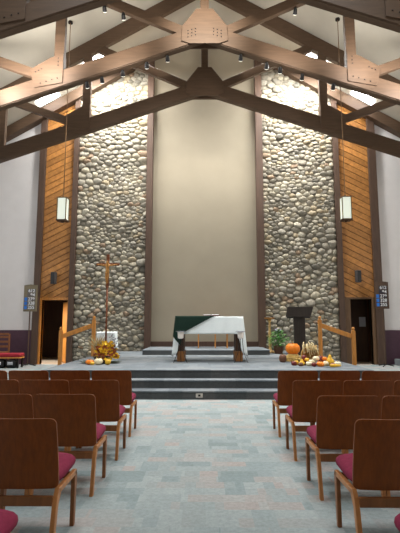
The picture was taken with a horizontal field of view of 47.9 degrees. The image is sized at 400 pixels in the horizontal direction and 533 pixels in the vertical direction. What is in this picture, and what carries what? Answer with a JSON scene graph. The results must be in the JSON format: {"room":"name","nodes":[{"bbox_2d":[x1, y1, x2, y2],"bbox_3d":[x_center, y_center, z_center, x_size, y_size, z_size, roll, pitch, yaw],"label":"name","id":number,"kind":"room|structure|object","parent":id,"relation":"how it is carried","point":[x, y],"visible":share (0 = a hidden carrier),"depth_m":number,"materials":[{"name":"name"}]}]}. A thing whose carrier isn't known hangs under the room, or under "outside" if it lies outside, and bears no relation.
{"room":"house of worship","nodes":[
{"label":"house of worship","id":0,"kind":"room"},
{"bbox_2d":[42,300,67,356],"bbox_3d":[-5.947,2.344,18.106,2.660,2.780,3.580,0,-7,1],"label":"doorway","id":1,"kind":"structure","parent":0,"point":[53,309],"depth_m":19.80,"materials":[{"name":"black"}]},
{"bbox_2d":[62,302,67,362],"bbox_3d":[-4.979,2.427,16.611,0.107,2.210,0.780,5,-9,-33],"label":"door","id":2,"kind":"structure","parent":1,"relation":"in","point":[64,326],"depth_m":16.70,"materials":[{"name":"brown wood"}]},
{"bbox_2d":[72,70,147,360],"bbox_3d":[-3.242,-2.366,16.574,2.635,11.741,0.162,0,-7,1],"label":"stone wall","id":3,"kind":"structure","parent":0,"point":[130,92],"depth_m":16.48,"materials":[{"name":"grey stone"}]},
{"bbox_2d":[0,357,399,532],"bbox_3d":[0.083,2.384,7.243,18.800,0.100,24.980,0,-7,1],"label":"floor","id":4,"kind":"structure","parent":0,"point":[186,465],"depth_m":3.98,"materials":[{"name":"carpet"}]},
{"bbox_2d":[0,358,5,367],"bbox_3d":[-6.475,3.137,14.604,0.360,0.303,0.332,0,-7,1],"label":"case","id":5,"kind":"object","parent":4,"relation":"on","point":[2,361],"visible":0.89,"depth_m":14.49,"materials":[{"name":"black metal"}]},
{"bbox_2d":[0,370,7,379],"bbox_3d":[-2.712,1.755,5.926,0.526,0.807,0.546,0,-7,1],"label":"chair","id":6,"kind":"object","parent":4,"relation":"on","point":[3,374],"visible":0.05,"depth_m":5.73,"materials":[{"name":"brown wood"}]},
{"bbox_2d":[0,333,10,359],"bbox_3d":[-6.749,2.809,15.211,0.490,1.110,0.340,0,-7,1],"label":"chair","id":7,"kind":"object","parent":4,"relation":"on","point":[8,337],"visible":0.84,"depth_m":15.37,"materials":[{"name":"brown wood"}]},
{"bbox_2d":[0,509,17,532],"bbox_3d":[-1.151,1.244,1.991,0.526,0.807,0.546,0,-7,1],"label":"chair","id":8,"kind":"object","parent":4,"relation":"on","point":[8,519],"visible":1,"depth_m":2.16,"materials":[{"name":"fabric"}]},
{"bbox_2d":[0,380,19,393],"bbox_3d":[-2.166,1.628,4.948,0.526,0.807,0.546,0,-7,1],"label":"chair","id":9,"kind":"object","parent":4,"relation":"on","point":[6,386],"visible":0.06,"depth_m":4.75,"materials":[{"name":"brown wood"}]},
{"bbox_2d":[5,358,16,367],"bbox_3d":[-6.095,3.137,14.600,0.360,0.303,0.332,0,-7,1],"label":"case","id":10,"kind":"object","parent":4,"relation":"on","point":[11,363],"visible":0.9,"depth_m":14.46,"materials":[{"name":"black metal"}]},
{"bbox_2d":[0,353,24,367],"bbox_3d":[-6.549,3.066,14.701,1.470,0.470,0.440,0,-7,1],"label":"bench","id":11,"kind":"object","parent":4,"relation":"on","point":[2,355],"visible":1,"depth_m":14.51,"materials":[{"name":"fabric"}]},
{"bbox_2d":[0,353,23,356],"bbox_3d":[-6.549,2.892,14.724,1.470,0.120,0.440,0,-7,1],"label":"cushion","id":12,"kind":"object","parent":11,"relation":"on","point":[1,354],"depth_m":14.51,"materials":[{"name":"red fabric"}]},
{"bbox_2d":[0,394,33,494],"bbox_3d":[-1.659,1.501,3.970,0.526,0.807,0.546,0,-7,1],"label":"chair","id":13,"kind":"object","parent":4,"relation":"on","point":[12,406],"visible":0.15,"depth_m":3.78,"materials":[{"name":"brown wood"}]},
{"bbox_2d":[8,370,48,393],"bbox_3d":[-2.182,1.754,5.920,0.526,0.807,0.546,0,-7,1],"label":"chair","id":14,"kind":"object","parent":4,"relation":"on","point":[19,375],"visible":0.07,"depth_m":5.72,"materials":[{"name":"brown wood"}]},
{"bbox_2d":[20,284,37,366],"bbox_3d":[-5.886,1.992,15.380,0.503,2.775,0.439,-4,-8,26],"label":"hymn board","id":15,"kind":"object","parent":4,"relation":"on","point":[30,291],"visible":1,"depth_m":15.51,"materials":[{"name":"grey wood"}]},
{"bbox_2d":[0,418,76,532],"bbox_3d":[-1.140,1.373,2.983,0.526,0.807,0.546,0,-7,1],"label":"chair","id":16,"kind":"object","parent":4,"relation":"on","point":[30,457],"visible":0.98,"depth_m":2.80,"materials":[{"name":"brown wood"}]},
{"bbox_2d":[21,380,78,450],"bbox_3d":[-1.636,1.627,4.942,0.526,0.807,0.546,0,-7,1],"label":"chair","id":17,"kind":"object","parent":4,"relation":"on","point":[32,387],"visible":0.16,"depth_m":4.74,"materials":[{"name":"brown wood"}]},
{"bbox_2d":[28,394,106,496],"bbox_3d":[-1.129,1.500,3.964,0.526,0.807,0.546,0,-7,1],"label":"chair","id":18,"kind":"object","parent":4,"relation":"on","point":[74,415],"visible":0.67,"depth_m":3.78,"materials":[{"name":"brown wood"}]},
{"bbox_2d":[50,370,96,422],"bbox_3d":[-1.652,1.754,5.914,0.526,0.807,0.546,0,-7,1],"label":"chair","id":19,"kind":"object","parent":4,"relation":"on","point":[69,376],"visible":0.1,"depth_m":5.71,"materials":[{"name":"brown wood"}]},
{"bbox_2d":[67,380,126,460],"bbox_3d":[-1.106,1.626,4.936,0.526,0.807,0.546,0,-7,1],"label":"chair","id":20,"kind":"object","parent":4,"relation":"on","point":[106,392],"visible":0.59,"depth_m":4.75,"materials":[{"name":"brown wood"}]},
{"bbox_2d":[92,370,136,436],"bbox_3d":[-1.123,1.753,5.908,0.526,0.807,0.546,0,-7,1],"label":"chair","id":21,"kind":"object","parent":4,"relation":"on","point":[126,396],"visible":0.56,"depth_m":5.72,"materials":[{"name":"brown wood"}]},
{"bbox_2d":[272,371,317,436],"bbox_3d":[1.242,1.749,5.882,0.526,0.807,0.546,0,-7,1],"label":"chair","id":22,"kind":"object","parent":4,"relation":"on","point":[283,397],"visible":0.54,"depth_m":5.70,"materials":[{"name":"brown wood"}]},
{"bbox_2d":[285,380,344,460],"bbox_3d":[1.232,1.623,4.910,0.526,0.807,0.546,0,-7,1],"label":"chair","id":23,"kind":"object","parent":4,"relation":"on","point":[305,393],"visible":0.52,"depth_m":4.72,"materials":[{"name":"brown wood"}]},
{"bbox_2d":[313,371,359,424],"bbox_3d":[1.772,1.749,5.876,0.526,0.807,0.546,0,-7,1],"label":"chair","id":24,"kind":"object","parent":4,"relation":"on","point":[342,376],"visible":0.09,"depth_m":5.68,"materials":[{"name":"brown wood"}]},
{"bbox_2d":[305,396,386,500],"bbox_3d":[1.220,1.489,3.879,0.526,0.807,0.546,0,-7,1],"label":"chair","id":25,"kind":"object","parent":4,"relation":"on","point":[337,416],"visible":0.62,"depth_m":3.70,"materials":[{"name":"brown wood"}]},
{"bbox_2d":[334,419,399,532],"bbox_3d":[1.210,1.369,2.957,0.526,0.807,0.546,0,-7,1],"label":"chair","id":26,"kind":"object","parent":4,"relation":"on","point":[374,462],"visible":1,"depth_m":2.78,"materials":[{"name":"brown wood"}]},
{"bbox_2d":[343,380,391,453],"bbox_3d":[1.762,1.622,4.904,0.526,0.807,0.546,0,-7,1],"label":"chair","id":27,"kind":"object","parent":4,"relation":"on","point":[380,388],"visible":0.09,"depth_m":4.71,"materials":[{"name":"brown wood"}]},
{"bbox_2d":[361,371,399,395],"bbox_3d":[2.302,1.748,5.870,0.526,0.807,0.546,0,-7,1],"label":"chair","id":28,"kind":"object","parent":4,"relation":"on","point":[393,376],"visible":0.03,"depth_m":5.67,"materials":[{"name":"brown wood"}]},
{"bbox_2d":[374,281,393,366],"bbox_3d":[6.196,1.926,15.258,0.503,2.875,0.439,-5,-9,34],"label":"hymn board","id":29,"kind":"object","parent":4,"relation":"on","point":[381,287],"visible":1,"depth_m":15.38,"materials":[{"name":"brown wood"}]},
{"bbox_2d":[381,396,399,496],"bbox_3d":[1.750,1.488,3.873,0.526,0.807,0.546,0,-7,1],"label":"chair","id":30,"kind":"object","parent":4,"relation":"on","point":[390,408],"visible":0.09,"depth_m":3.69,"materials":[{"name":"brown wood"}]},
{"bbox_2d":[393,380,399,395],"bbox_3d":[2.291,1.621,4.899,0.526,0.807,0.546,0,-7,1],"label":"chair","id":31,"kind":"object","parent":4,"relation":"on","point":[396,392],"visible":0.04,"depth_m":4.71,"materials":[{"name":"brown wood"}]},
{"bbox_2d":[394,513,399,531],"bbox_3d":[1.198,1.240,1.965,0.526,0.807,0.546,0,-7,1],"label":"chair","id":32,"kind":"object","parent":4,"relation":"on","point":[397,518],"visible":1,"depth_m":2.18,"materials":[{"name":"fabric"}]},
{"bbox_2d":[395,359,399,365],"bbox_3d":[7.685,3.290,15.420,1.780,0.210,0.600,0,-7,1],"label":"block","id":33,"kind":"object","parent":4,"relation":"on","point":[397,361],"visible":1,"depth_m":15.48,"materials":[{"name":"carpet"}]},
{"bbox_2d":[0,0,399,125],"bbox_3d":[0.063,-8.128,6.804,19.200,5.766,21.600,0,-7,1],"label":"ceiling","id":34,"kind":"structure","parent":0,"point":[378,45],"depth_m":14.54,"materials":[{"name":"paint"}]},
{"bbox_2d":[36,93,59,106],"bbox_3d":[-5.602,-6.181,16.573,0.750,0.487,0.350,0,-7,1],"label":"window","id":35,"kind":"structure","parent":34,"relation":"attached to","point":[44,100],"depth_m":16.56,"materials":[{"name":"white glass"}]},
{"bbox_2d":[56,20,72,222],"bbox_3d":[-3.979,-4.391,13.423,0.296,6.310,0.296,0,-7,3],"label":"pendant lantern","id":36,"kind":"object","parent":34,"relation":"hanging from","point":[63,203],"visible":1,"depth_m":12.98,"materials":[{"name":"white glass"}]},
{"bbox_2d":[0,0,399,162],"bbox_3d":[0.155,-6.244,14.863,17.200,7.077,0.270,0,-7,1],"label":"roof truss","id":37,"kind":"object","parent":34,"relation":"hanging from","point":[204,83],"visible":0.91,"depth_m":14.68,"materials":[{"name":"brown wood"}]},
{"bbox_2d":[0,0,399,110],"bbox_3d":[0.124,-6.600,12.128,17.200,7.077,0.287,0,-7,1],"label":"roof truss","id":38,"kind":"object","parent":34,"relation":"hanging from","point":[204,29],"visible":0.99,"depth_m":11.93,"materials":[{"name":"wood"}]},
{"bbox_2d":[85,81,89,88],"bbox_3d":[-3.024,-4.867,12.052,0.120,0.196,0.185,0,-7,1],"label":"spotlight","id":39,"kind":"object","parent":38,"relation":"attached to","point":[86,82],"visible":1,"depth_m":12.02,"materials":[{"name":"black metal"}]},
{"bbox_2d":[100,76,104,83],"bbox_3d":[-2.624,-5.005,12.065,0.120,0.196,0.185,0,-7,1],"label":"spotlight","id":40,"kind":"object","parent":38,"relation":"attached to","point":[101,77],"visible":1,"depth_m":12.03,"materials":[{"name":"black metal"}]},
{"bbox_2d":[264,62,268,69],"bbox_3d":[1.785,-5.384,12.065,0.120,0.196,0.185,0,-7,1],"label":"spotlight","id":41,"kind":"object","parent":38,"relation":"attached to","point":[266,67],"visible":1,"depth_m":12.04,"materials":[{"name":"black metal"}]},
{"bbox_2d":[0,0,399,38],"bbox_3d":[0.097,-6.920,9.669,17.200,7.077,0.287,0,-7,1],"label":"roof truss","id":42,"kind":"object","parent":34,"relation":"hanging from","point":[16,16],"visible":1,"depth_m":9.41,"materials":[{"name":"wood"}]},
{"bbox_2d":[335,17,352,221],"bbox_3d":[4.201,-4.420,13.335,0.296,6.345,0.296,0,-7,2],"label":"pendant lantern","id":43,"kind":"object","parent":34,"relation":"hanging from","point":[345,202],"visible":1,"depth_m":12.89,"materials":[{"name":"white glass"}]},
{"bbox_2d":[351,91,374,104],"bbox_3d":[5.948,-6.197,16.446,0.750,0.487,0.350,0,-7,1],"label":"window","id":44,"kind":"structure","parent":34,"relation":"attached to","point":[365,98],"depth_m":16.43,"materials":[{"name":"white glass"}]},
{"bbox_2d":[0,104,399,364],"bbox_3d":[0.181,-3.006,16.789,18.800,13.050,0.235,0,-7,1],"label":"wall","id":45,"kind":"structure","parent":0,"point":[19,177],"depth_m":16.49,"materials":[{"name":"white paint"}]},
{"bbox_2d":[30,118,47,364],"bbox_3d":[-5.865,-1.284,16.489,0.230,9.557,0.160,0,-7,1],"label":"trim","id":46,"kind":"structure","parent":45,"relation":"attached to","point":[44,123],"depth_m":16.36,"materials":[{"name":"brown wood"}]},
{"bbox_2d":[37,297,67,363],"bbox_3d":[-5.224,2.302,16.157,1.050,2.360,0.280,0,-7,1],"label":"trim","id":47,"kind":"structure","parent":45,"relation":"attached to","point":[40,337],"depth_m":16.14,"materials":[{"name":"brown wood"}]},
{"bbox_2d":[50,272,56,283],"bbox_3d":[-5.245,0.418,16.168,0.170,0.430,0.230,-2,-8,13],"label":"loudspeaker","id":48,"kind":"object","parent":45,"relation":"attached to","point":[53,280],"visible":1,"depth_m":16.07,"materials":[{"name":"grey plastic"}]},
{"bbox_2d":[50,272,53,282],"bbox_3d":[-5.270,0.404,16.061,0.140,0.390,0.010,-2,-8,13],"label":"grille","id":49,"kind":"object","parent":48,"relation":"attached to","point":[52,273],"depth_m":16.06,"materials":[{"name":"black metal"}]},
{"bbox_2d":[66,99,81,362],"bbox_3d":[-4.606,-1.648,16.502,0.190,10.282,0.200,0,-7,1],"label":"trim","id":50,"kind":"structure","parent":45,"relation":"attached to","point":[71,292],"depth_m":16.30,"materials":[{"name":"brown wood"}]},
{"bbox_2d":[144,61,154,348],"bbox_3d":[-1.852,-2.461,16.527,0.220,11.903,0.300,0,-7,1],"label":"trim","id":51,"kind":"structure","parent":45,"relation":"attached to","point":[151,80],"depth_m":16.28,"materials":[{"name":"brown wood"}]},
{"bbox_2d":[6,62,399,142],"bbox_3d":[0.178,-6.543,17.004,18.800,5.919,0.320,0,-7,1],"label":"trim","id":52,"kind":"structure","parent":45,"relation":"attached to","point":[350,103],"depth_m":16.83,"materials":[{"name":"brown wood"}]},
{"bbox_2d":[254,60,265,347],"bbox_3d":[2.183,-2.479,16.484,0.250,11.926,0.300,0,-7,1],"label":"trim","id":53,"kind":"structure","parent":45,"relation":"attached to","point":[257,80],"depth_m":16.24,"materials":[{"name":"brown wood"}]},
{"bbox_2d":[330,99,346,362],"bbox_3d":[5.034,-1.641,16.393,0.190,10.242,0.200,0,-7,1],"label":"trim","id":54,"kind":"structure","parent":45,"relation":"attached to","point":[336,174],"depth_m":16.17,"materials":[{"name":"brown wood"}]},
{"bbox_2d":[355,270,361,282],"bbox_3d":[5.632,0.353,16.054,0.170,0.430,0.230,1,-8,-11],"label":"loudspeaker","id":55,"kind":"object","parent":45,"relation":"attached to","point":[358,279],"visible":1,"depth_m":15.96,"materials":[{"name":"grey plastic"}]},
{"bbox_2d":[357,271,361,281],"bbox_3d":[5.653,0.339,15.947,0.140,0.390,0.010,1,-8,-11],"label":"grille","id":56,"kind":"object","parent":55,"relation":"attached to","point":[359,279],"depth_m":15.94,"materials":[{"name":"black metal"}]},
{"bbox_2d":[345,297,377,364],"bbox_3d":[5.680,2.287,16.037,1.080,2.360,0.280,0,-7,1],"label":"trim","id":57,"kind":"structure","parent":45,"relation":"attached to","point":[347,299],"depth_m":15.94,"materials":[{"name":"brown wood"}]},
{"bbox_2d":[366,118,386,364],"bbox_3d":[6.369,-1.266,16.350,0.280,9.487,0.160,0,-7,1],"label":"trim","id":58,"kind":"structure","parent":45,"relation":"attached to","point":[371,154],"depth_m":16.25,"materials":[{"name":"brown wood"}]},
{"bbox_2d":[151,49,257,341],"bbox_3d":[0.150,-3.006,16.706,3.860,13.030,0.040,0,-7,1],"label":"wall niche","id":59,"kind":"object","parent":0,"point":[204,241],"visible":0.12,"depth_m":16.58,"materials":[{"name":"beige paint"}]},
{"bbox_2d":[151,341,257,346],"bbox_3d":[0.154,2.744,15.913,3.810,0.180,0.050,0,-7,1],"label":"baseboard","id":60,"kind":"structure","parent":59,"relation":"attached to","point":[153,343],"depth_m":15.89,"materials":[{"name":"brown wood"}]},
{"bbox_2d":[132,381,277,398],"bbox_3d":[0.140,2.395,8.804,6.800,0.280,0.720,0,-7,1],"label":"steps","id":61,"kind":"structure","parent":0,"point":[135,384],"depth_m":8.80,"materials":[{"name":"carpet"}]},
{"bbox_2d":[196,393,202,397],"bbox_3d":[-0.014,2.417,8.434,0.130,0.080,0.011,0,-7,1],"label":"power outlet","id":62,"kind":"object","parent":61,"relation":"attached to","point":[198,395],"visible":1,"depth_m":8.43,"materials":[{"name":"beige plastic"}]},
{"bbox_2d":[49,378,360,392],"bbox_3d":[0.140,2.317,8.804,6.800,0.185,0.740,0,-7,1],"label":"steps","id":63,"kind":"structure","parent":0,"point":[207,390],"depth_m":8.76,"materials":[{"name":"carpet"}]},
{"bbox_2d":[142,347,269,354],"bbox_3d":[0.198,2.777,14.865,3.960,0.155,2.080,0,-7,1],"label":"floor","id":64,"kind":"structure","parent":0,"point":[143,352],"depth_m":13.86,"materials":[{"name":"carpet"}]},
{"bbox_2d":[198,334,227,347],"bbox_3d":[0.450,2.458,15.105,1.500,0.540,0.400,0,-7,1],"label":"wooden bench","id":65,"kind":"object","parent":64,"relation":"on","point":[198,334],"visible":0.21,"depth_m":14.93,"materials":[{"name":"brown wood"}]},
{"bbox_2d":[43,351,373,377],"bbox_3d":[0.182,2.783,12.504,6.800,0.465,6.760,0,-7,1],"label":"stage platform","id":66,"kind":"structure","parent":0,"point":[129,360],"depth_m":9.77,"materials":[{"name":"carpet"}]},
{"bbox_2d":[94,357,102,364],"bbox_3d":[-2.352,2.185,10.432,0.188,0.166,0.188,0,-7,3],"label":"gourd","id":67,"kind":"object","parent":66,"relation":"on","point":[98,361],"visible":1,"depth_m":10.37,"materials":[{"name":"white food"}]},
{"bbox_2d":[79,334,119,363],"bbox_3d":[-2.389,1.983,10.915,1.052,0.711,0.730,0,-7,1],"label":"flower arrangement","id":68,"kind":"object","parent":66,"relation":"on","point":[103,348],"visible":0.94,"depth_m":10.84,"materials":[{"name":"yellow plant"}]},
{"bbox_2d":[93,356,109,363],"bbox_3d":[-2.377,2.246,10.878,0.420,0.180,0.420,0,-7,1],"label":"gourds","id":69,"kind":"object","parent":68,"relation":"on","point":[103,358],"depth_m":10.72,"materials":[{"name":"white food"}]},
{"bbox_2d":[96,254,119,354],"bbox_3d":[-2.847,1.157,13.748,0.720,3.080,0.394,0,-7,1],"label":"crucifix","id":70,"kind":"object","parent":66,"relation":"on","point":[107,264],"visible":0.92,"depth_m":13.78,"materials":[{"name":"brown wood"}]},
{"bbox_2d":[105,359,110,364],"bbox_3d":[-2.132,2.197,10.428,0.131,0.141,0.131,-7,-10,43],"label":"gourd","id":71,"kind":"object","parent":66,"relation":"on","point":[107,361],"visible":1,"depth_m":10.38,"materials":[{"name":"yellow food"}]},
{"bbox_2d":[173,331,186,362],"bbox_3d":[-0.475,1.979,11.101,0.342,0.763,0.320,0,-7,1],"label":"candle stand","id":72,"kind":"object","parent":66,"relation":"on","point":[180,333],"visible":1,"depth_m":11.03,"materials":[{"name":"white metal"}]},
{"bbox_2d":[177,334,242,361],"bbox_3d":[0.247,1.883,11.728,1.690,1.120,0.750,0,-7,1],"label":"altar table","id":73,"kind":"object","parent":66,"relation":"on","point":[180,356],"visible":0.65,"depth_m":11.36,"materials":[{"name":"brown wood"}]},
{"bbox_2d":[171,316,247,356],"bbox_3d":[0.247,1.812,11.737,1.927,1.002,0.915,0,-7,1],"label":"altar cloth","id":74,"kind":"object","parent":73,"relation":"on","point":[217,324],"visible":0.73,"depth_m":11.37,"materials":[{"name":"white fabric"}]},
{"bbox_2d":[173,316,214,344],"bbox_3d":[-0.061,1.671,11.726,1.245,0.751,0.863,0,-7,1],"label":"altar cloth","id":75,"kind":"object","parent":74,"relation":"on","point":[182,323],"visible":0.95,"depth_m":11.37,"materials":[{"name":"green fabric"}]},
{"bbox_2d":[203,314,218,315],"bbox_3d":[0.291,1.270,11.732,0.420,0.035,0.260,0,-7,1],"label":"missal","id":76,"kind":"object","parent":74,"relation":"on","point":[204,314],"visible":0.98,"depth_m":11.60,"materials":[{"name":"white paper"}]},
{"bbox_2d":[234,331,247,362],"bbox_3d":[1.000,1.977,11.084,0.342,0.763,0.320,0,-7,1],"label":"candle stand","id":77,"kind":"object","parent":66,"relation":"on","point":[240,333],"visible":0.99,"depth_m":11.02,"materials":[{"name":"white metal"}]},
{"bbox_2d":[264,318,274,352],"bbox_3d":[2.329,2.288,15.005,0.360,1.160,0.354,0,-7,1],"label":"candle stand","id":78,"kind":"object","parent":66,"relation":"on","point":[269,319],"visible":0.79,"depth_m":14.96,"materials":[{"name":"wood"}]},
{"bbox_2d":[268,328,288,353],"bbox_3d":[2.522,2.401,14.518,0.799,0.811,0.811,0,-7,1],"label":"potted plant","id":79,"kind":"object","parent":66,"relation":"on","point":[278,349],"visible":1,"depth_m":14.44,"materials":[{"name":"green plant"}]},
{"bbox_2d":[279,353,286,361],"bbox_3d":[2.057,2.258,11.180,0.188,0.233,0.188,4,-8,-28],"label":"squash","id":80,"kind":"object","parent":66,"relation":"on","point":[282,358],"visible":0.99,"depth_m":11.11,"materials":[{"name":"brown food"}]},
{"bbox_2d":[286,354,300,361],"bbox_3d":[2.394,2.334,11.562,0.738,0.187,0.710,0,-7,1],"label":"bale","id":81,"kind":"object","parent":66,"relation":"on","point":[290,357],"visible":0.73,"depth_m":11.40},
{"bbox_2d":[285,341,299,353],"bbox_3d":[2.391,2.083,11.602,0.362,0.320,0.362,-3,-8,24],"label":"pumpkin","id":82,"kind":"object","parent":81,"relation":"on","point":[292,348],"visible":1,"depth_m":11.47,"materials":[{"name":"orange food"}]},
{"bbox_2d":[286,307,312,354],"bbox_3d":[3.067,1.992,13.930,0.837,1.470,0.495,-1,-7,7],"label":"lectern","id":83,"kind":"object","parent":66,"relation":"on","point":[298,314],"visible":0.7,"depth_m":13.79,"materials":[{"name":"grey wood"}]},
{"bbox_2d":[301,342,318,361],"bbox_3d":[2.659,2.061,10.787,0.442,0.516,0.658,-3,-8,20],"label":"sheaf","id":84,"kind":"object","parent":66,"relation":"on","point":[310,351],"visible":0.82,"depth_m":10.65,"materials":[{"name":"plant"}]},
{"bbox_2d":[317,360,323,366],"bbox_3d":[2.679,2.158,10.016,0.169,0.132,0.169,-1,-8,10],"label":"gourd","id":85,"kind":"object","parent":66,"relation":"on","point":[319,364],"visible":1,"depth_m":9.96,"materials":[{"name":"orange food"}]},
{"bbox_2d":[326,353,333,364],"bbox_3d":[2.983,2.128,10.339,0.188,0.275,0.188,-7,-10,44],"label":"gourd","id":86,"kind":"object","parent":66,"relation":"on","point":[330,360],"visible":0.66,"depth_m":10.28,"materials":[{"name":"yellow food"}]},
{"bbox_2d":[324,363,340,366],"bbox_3d":[2.892,2.146,9.802,0.430,0.099,0.153,2,-8,-14],"label":"corn ear","id":87,"kind":"object","parent":66,"relation":"on","point":[331,365],"visible":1,"depth_m":9.80,"materials":[{"name":"yellow food"}]},
{"bbox_3d":[-2.893,2.389,13.992,0.520,0.700,0.360,0,-7,1],"label":"table","id":88,"kind":"object","parent":66,"relation":"on","visible":0},
{"bbox_2d":[96,332,117,347],"bbox_3d":[-2.893,2.314,14.001,0.635,0.570,0.543,0,-7,1],"label":"table cloth","id":89,"kind":"object","parent":88,"relation":"on","point":[99,334],"visible":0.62,"depth_m":13.82,"materials":[{"name":"white fabric"}]},
{"bbox_2d":[261,63,340,360],"bbox_3d":[3.612,-2.386,16.499,2.680,11.764,0.165,0,-7,1],"label":"stone wall","id":90,"kind":"structure","parent":0,"point":[275,128],"depth_m":16.41,"materials":[{"name":"grey stone"}]},
{"bbox_2d":[367,299,371,360],"bbox_3d":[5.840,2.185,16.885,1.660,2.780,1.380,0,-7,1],"label":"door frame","id":91,"kind":"structure","parent":0,"point":[368,313],"depth_m":17.45,"materials":[{"name":"brown wood"}]},
{"bbox_2d":[350,299,368,361],"bbox_3d":[5.761,2.339,17.022,1.180,2.490,0.112,0,-7,1],"label":"door","id":92,"kind":"structure","parent":91,"relation":"in","point":[358,306],"depth_m":17.02,"materials":[{"name":"brown wood"}]},
{"bbox_2d":[359,317,365,326],"bbox_3d":[6.151,2.095,17.049,0.240,0.360,0.012,0,-7,1],"label":"notice","id":93,"kind":"object","parent":92,"relation":"attached to","point":[362,322],"visible":1,"depth_m":17.04,"materials":[{"name":"paper"}]},
{"bbox_3d":[-3.768,3.096,14.313,1.140,0.310,2.700,0,-7,1],"label":"floor","id":94,"kind":"structure","parent":0,"visible":0},
{"bbox_2d":[58,316,95,364],"bbox_3d":[-3.626,2.209,13.267,1.070,1.490,0.100,0,-7,1],"label":"handrail","id":95,"kind":"object","parent":94,"relation":"on","point":[93,325],"visible":0.89,"depth_m":13.27,"materials":[{"name":"brown wood"}]},
{"bbox_3d":[4.131,3.085,14.226,1.060,0.310,2.700,0,-7,1],"label":"floor","id":96,"kind":"structure","parent":0,"visible":0},
{"bbox_2d":[318,316,356,365],"bbox_3d":[4.014,2.198,13.183,1.070,1.490,0.100,0,-7,1],"label":"handrail","id":97,"kind":"object","parent":96,"relation":"on","point":[352,335],"visible":0.91,"depth_m":13.17,"materials":[{"name":"brown wood"}]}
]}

